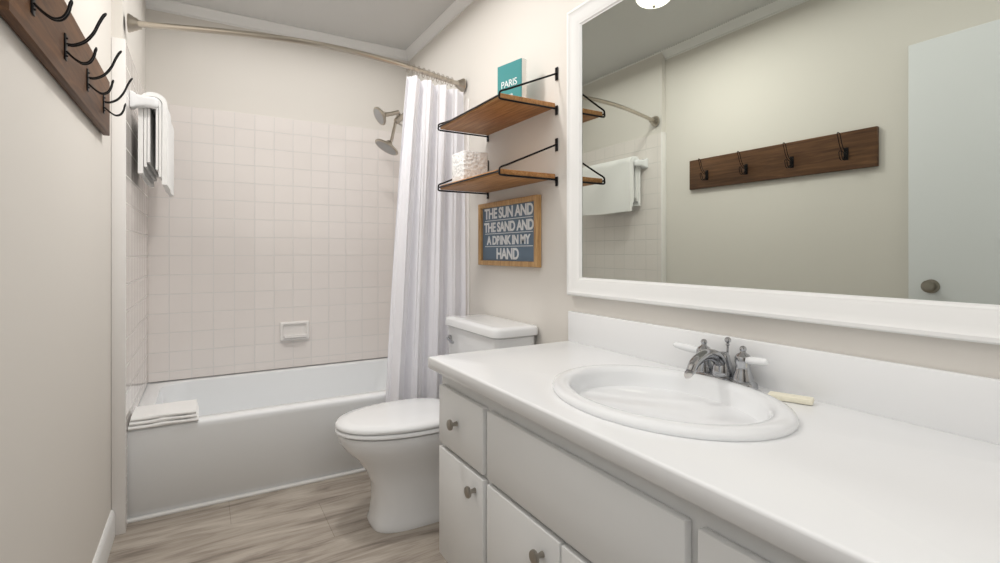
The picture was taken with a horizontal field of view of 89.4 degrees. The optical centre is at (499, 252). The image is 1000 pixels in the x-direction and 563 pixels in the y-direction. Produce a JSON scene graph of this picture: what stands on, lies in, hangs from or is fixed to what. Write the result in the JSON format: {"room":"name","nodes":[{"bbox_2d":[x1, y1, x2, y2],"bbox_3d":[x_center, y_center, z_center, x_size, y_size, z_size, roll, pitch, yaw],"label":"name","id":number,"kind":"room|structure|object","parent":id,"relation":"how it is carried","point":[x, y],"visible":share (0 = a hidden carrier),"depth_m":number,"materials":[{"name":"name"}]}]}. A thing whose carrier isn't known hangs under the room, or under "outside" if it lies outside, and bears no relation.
{"room":"bathroom","nodes":[
{"label":"bathroom","id":0,"kind":"room"},
{"bbox_2d":[0,0,145,562],"bbox_3d":[-1.049,-0.150,1.115,0.135,2.500,3.985,0,0,-30],"label":"wall","id":1,"kind":"structure","parent":0,"point":[55,325],"depth_m":1.21,"materials":[{"name":"white paint"}]},
{"bbox_2d":[0,0,132,135],"bbox_3d":[-1.079,-0.505,1.335,0.100,0.190,1.075,0,0,-30],"label":"hook rail","id":2,"kind":"object","parent":1,"relation":"attached to","point":[49,33],"visible":1,"depth_m":1.21,"materials":[{"name":"brown wood"}]},
{"bbox_2d":[92,510,114,562],"bbox_3d":[-0.777,1.048,0.728,0.013,0.104,2.843,0,0,-30],"label":"baseboard","id":3,"kind":"structure","parent":1,"relation":"attached to","point":[103,550],"depth_m":1.76,"materials":[{"name":"white paint"}]},
{"bbox_2d":[111,37,147,535],"bbox_3d":[-1.722,0.133,2.369,0.046,1.934,0.941,0,0,-30],"label":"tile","id":4,"kind":"structure","parent":1,"relation":"attached to","point":[129,283],"depth_m":1.98,"materials":[{"name":"tile"}]},
{"bbox_2d":[130,90,173,196],"bbox_3d":[-1.639,-0.487,2.401,0.129,0.400,0.660,0,0,-30],"label":"towel rail","id":5,"kind":"object","parent":4,"relation":"attached to","point":[155,144],"visible":1,"depth_m":2.18,"materials":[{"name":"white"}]},
{"bbox_2d":[107,471,447,562],"bbox_3d":[-0.351,1.150,1.525,1.755,0.100,3.985,0,0,-30],"label":"floor","id":6,"kind":"structure","parent":0,"point":[325,521],"depth_m":1.97,"materials":[{"name":"wood"}]},
{"bbox_2d":[127,357,387,523],"bbox_3d":[-1.072,0.912,2.787,1.514,0.385,0.872,0,0,-30],"label":"bathtub","id":7,"kind":"object","parent":6,"relation":"on","point":[249,434],"visible":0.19,"depth_m":2.33,"materials":[{"name":"white ceramic"}]},
{"bbox_2d":[128,399,198,430],"bbox_3d":[-1.437,0.695,2.171,0.243,0.050,0.204,0,0,-30],"label":"folded towel","id":8,"kind":"object","parent":7,"relation":"on","point":[156,415],"visible":1,"depth_m":2.12,"materials":[{"name":"white fabric"}]},
{"bbox_2d":[335,314,537,532],"bbox_3d":[-0.296,0.706,2.175,0.802,0.789,0.516,0,0,-30],"label":"toilet","id":9,"kind":"object","parent":6,"relation":"on","point":[392,447],"visible":0.48,"depth_m":2.01,"materials":[{"name":"white ceramic"}]},
{"bbox_2d":[428,363,823,562],"bbox_3d":[0.406,0.741,1.164,0.610,0.718,1.495,0,0,-30],"label":"bathroom vanity","id":10,"kind":"object","parent":6,"relation":"on","point":[514,487],"depth_m":1.12,"materials":[{"name":"white paint"}]},
{"bbox_2d":[428,339,999,562],"bbox_3d":[0.410,0.364,1.164,0.603,0.040,1.532,0,0,-30],"label":"countertop","id":11,"kind":"structure","parent":10,"relation":"on","point":[866,487],"depth_m":0.78,"materials":[{"name":"white stone"}]},
{"bbox_2d":[508,355,851,462],"bbox_3d":[0.380,0.412,1.195,0.456,0.176,0.596,0,0,-30],"label":"sink","id":12,"kind":"object","parent":11,"relation":"in","point":[709,420],"depth_m":1.17,"materials":[{"name":"white ceramic"}]},
{"bbox_2d":[680,339,763,382],"bbox_3d":[0.541,0.291,1.304,0.174,0.104,0.186,0,0,-30],"label":"faucet","id":13,"kind":"object","parent":11,"relation":"on","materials":[{"name":"silver metal"}]},
{"bbox_2d":[146,9,408,382],"bbox_3d":[-1.320,-0.150,3.208,1.520,2.500,0.100,0,0,-30],"label":"wall","id":14,"kind":"structure","parent":0,"point":[265,77],"depth_m":3.09,"materials":[{"name":"white paint"}]},
{"bbox_2d":[148,104,401,382],"bbox_3d":[-1.292,-0.056,3.161,1.500,1.548,0.010,0,0,-30],"label":"tile","id":15,"kind":"structure","parent":14,"relation":"attached to","point":[260,228],"depth_m":3.08,"materials":[{"name":"tile"}]},
{"bbox_2d":[280,320,308,340],"bbox_3d":[-1.272,0.490,3.137,0.170,0.116,0.050,0,0,-30],"label":"soap dish","id":16,"kind":"object","parent":15,"relation":"attached to","point":[294,330],"visible":1,"depth_m":3.14,"materials":[{"name":"white ceramic"}]},
{"bbox_2d":[148,0,404,59],"bbox_3d":[-1.297,-1.371,3.140,1.440,0.058,0.040,0,0,-30],"label":"crown molding","id":17,"kind":"structure","parent":14,"relation":"attached to","point":[168,6],"depth_m":3.07,"materials":[{"name":"white paint"}]},
{"bbox_2d":[172,0,454,49],"bbox_3d":[-0.351,-1.450,1.525,1.755,0.100,3.985,0,0,-30],"label":"ceiling","id":18,"kind":"structure","parent":0,"point":[403,24],"depth_m":2.97,"materials":[{"name":"grey paint"}]},
{"bbox_2d":[385,63,465,401],"bbox_3d":[-0.375,-0.070,2.601,0.090,1.741,0.466,0,0,45],"label":"curtain","id":19,"kind":"object","parent":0,"point":[428,293],"visible":0.92,"depth_m":2.59,"materials":[{"name":"white fabric"}]},
{"bbox_2d":[409,0,999,378],"bbox_3d":[0.363,-0.150,1.944,0.100,2.500,3.985,0,0,-30],"label":"wall","id":20,"kind":"structure","parent":0,"point":[475,44],"depth_m":2.13,"materials":[{"name":"white paint"}]},
{"bbox_2d":[127,13,465,91],"bbox_3d":[-0.811,-0.920,2.343,1.502,0.072,0.216,0,0,-30],"label":"curtain rod","id":21,"kind":"object","parent":20,"relation":"attached to","point":[134,24],"visible":0.98,"depth_m":2.16,"materials":[{"name":"silver metal"}]},
{"bbox_2d":[405,0,474,60],"bbox_3d":[0.302,-1.371,1.909,0.040,0.058,3.785,0,0,-30],"label":"crown molding","id":22,"kind":"structure","parent":20,"relation":"attached to","point":[446,17],"depth_m":3.07,"materials":[{"name":"white paint"}]},
{"bbox_2d":[463,98,469,314],"bbox_3d":[-0.406,0.133,3.142,0.011,1.934,0.941,0,0,-30],"label":"tile","id":23,"kind":"structure","parent":20,"relation":"attached to","point":[467,196],"depth_m":2.74,"materials":[{"name":"tile"}]},
{"bbox_2d":[373,107,402,154],"bbox_3d":[-0.587,-0.575,3.077,0.369,0.688,0.154,0,0,-30],"label":"shower head","id":24,"kind":"object","parent":23,"relation":"attached to","point":[387,146],"visible":0.67,"depth_m":3.01},
{"bbox_2d":[437,58,557,141],"bbox_3d":[-0.034,-0.685,2.242,0.276,0.250,0.597,0,0,-30],"label":"shelf","id":25,"kind":"object","parent":20,"relation":"attached to","point":[510,104],"visible":1,"depth_m":2.15,"materials":[{"name":"brown wood"}]},
{"bbox_2d":[497,58,526,114],"bbox_3d":[0.051,-0.711,2.170,0.062,0.200,0.153,0,0,-30],"label":"book","id":26,"kind":"object","parent":25,"relation":"on","point":[513,73],"depth_m":2.14,"materials":[{"name":"teal paper"}]},
{"bbox_2d":[438,138,557,198],"bbox_3d":[-0.034,-0.367,2.242,0.276,0.195,0.597,0,0,-30],"label":"shelf","id":27,"kind":"object","parent":20,"relation":"attached to","point":[471,174],"visible":1,"depth_m":2.26,"materials":[{"name":"brown wood"}]},
{"bbox_2d":[478,195,540,266],"bbox_3d":[0.031,-0.090,2.379,0.025,0.310,0.530,0,0,-30],"label":"sign","id":28,"kind":"object","parent":20,"relation":"attached to","point":[509,232],"visible":1,"depth_m":2.35,"materials":[{"name":"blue wood"}]},
{"bbox_2d":[567,0,999,344],"bbox_3d":[0.645,-0.383,1.331,0.031,1.095,1.482,0,0,-30],"label":"mirror","id":29,"kind":"object","parent":20,"relation":"attached to","point":[831,162],"visible":1,"depth_m":1.23,"materials":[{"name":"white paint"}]},
{"bbox_2d":[568,311,999,442],"bbox_3d":[0.661,0.287,1.312,0.021,0.118,1.532,0,0,-30],"label":"backsplash","id":30,"kind":"structure","parent":20,"relation":"attached to","point":[958,403],"depth_m":1.10,"materials":[{"name":"white stone"}]}
]}

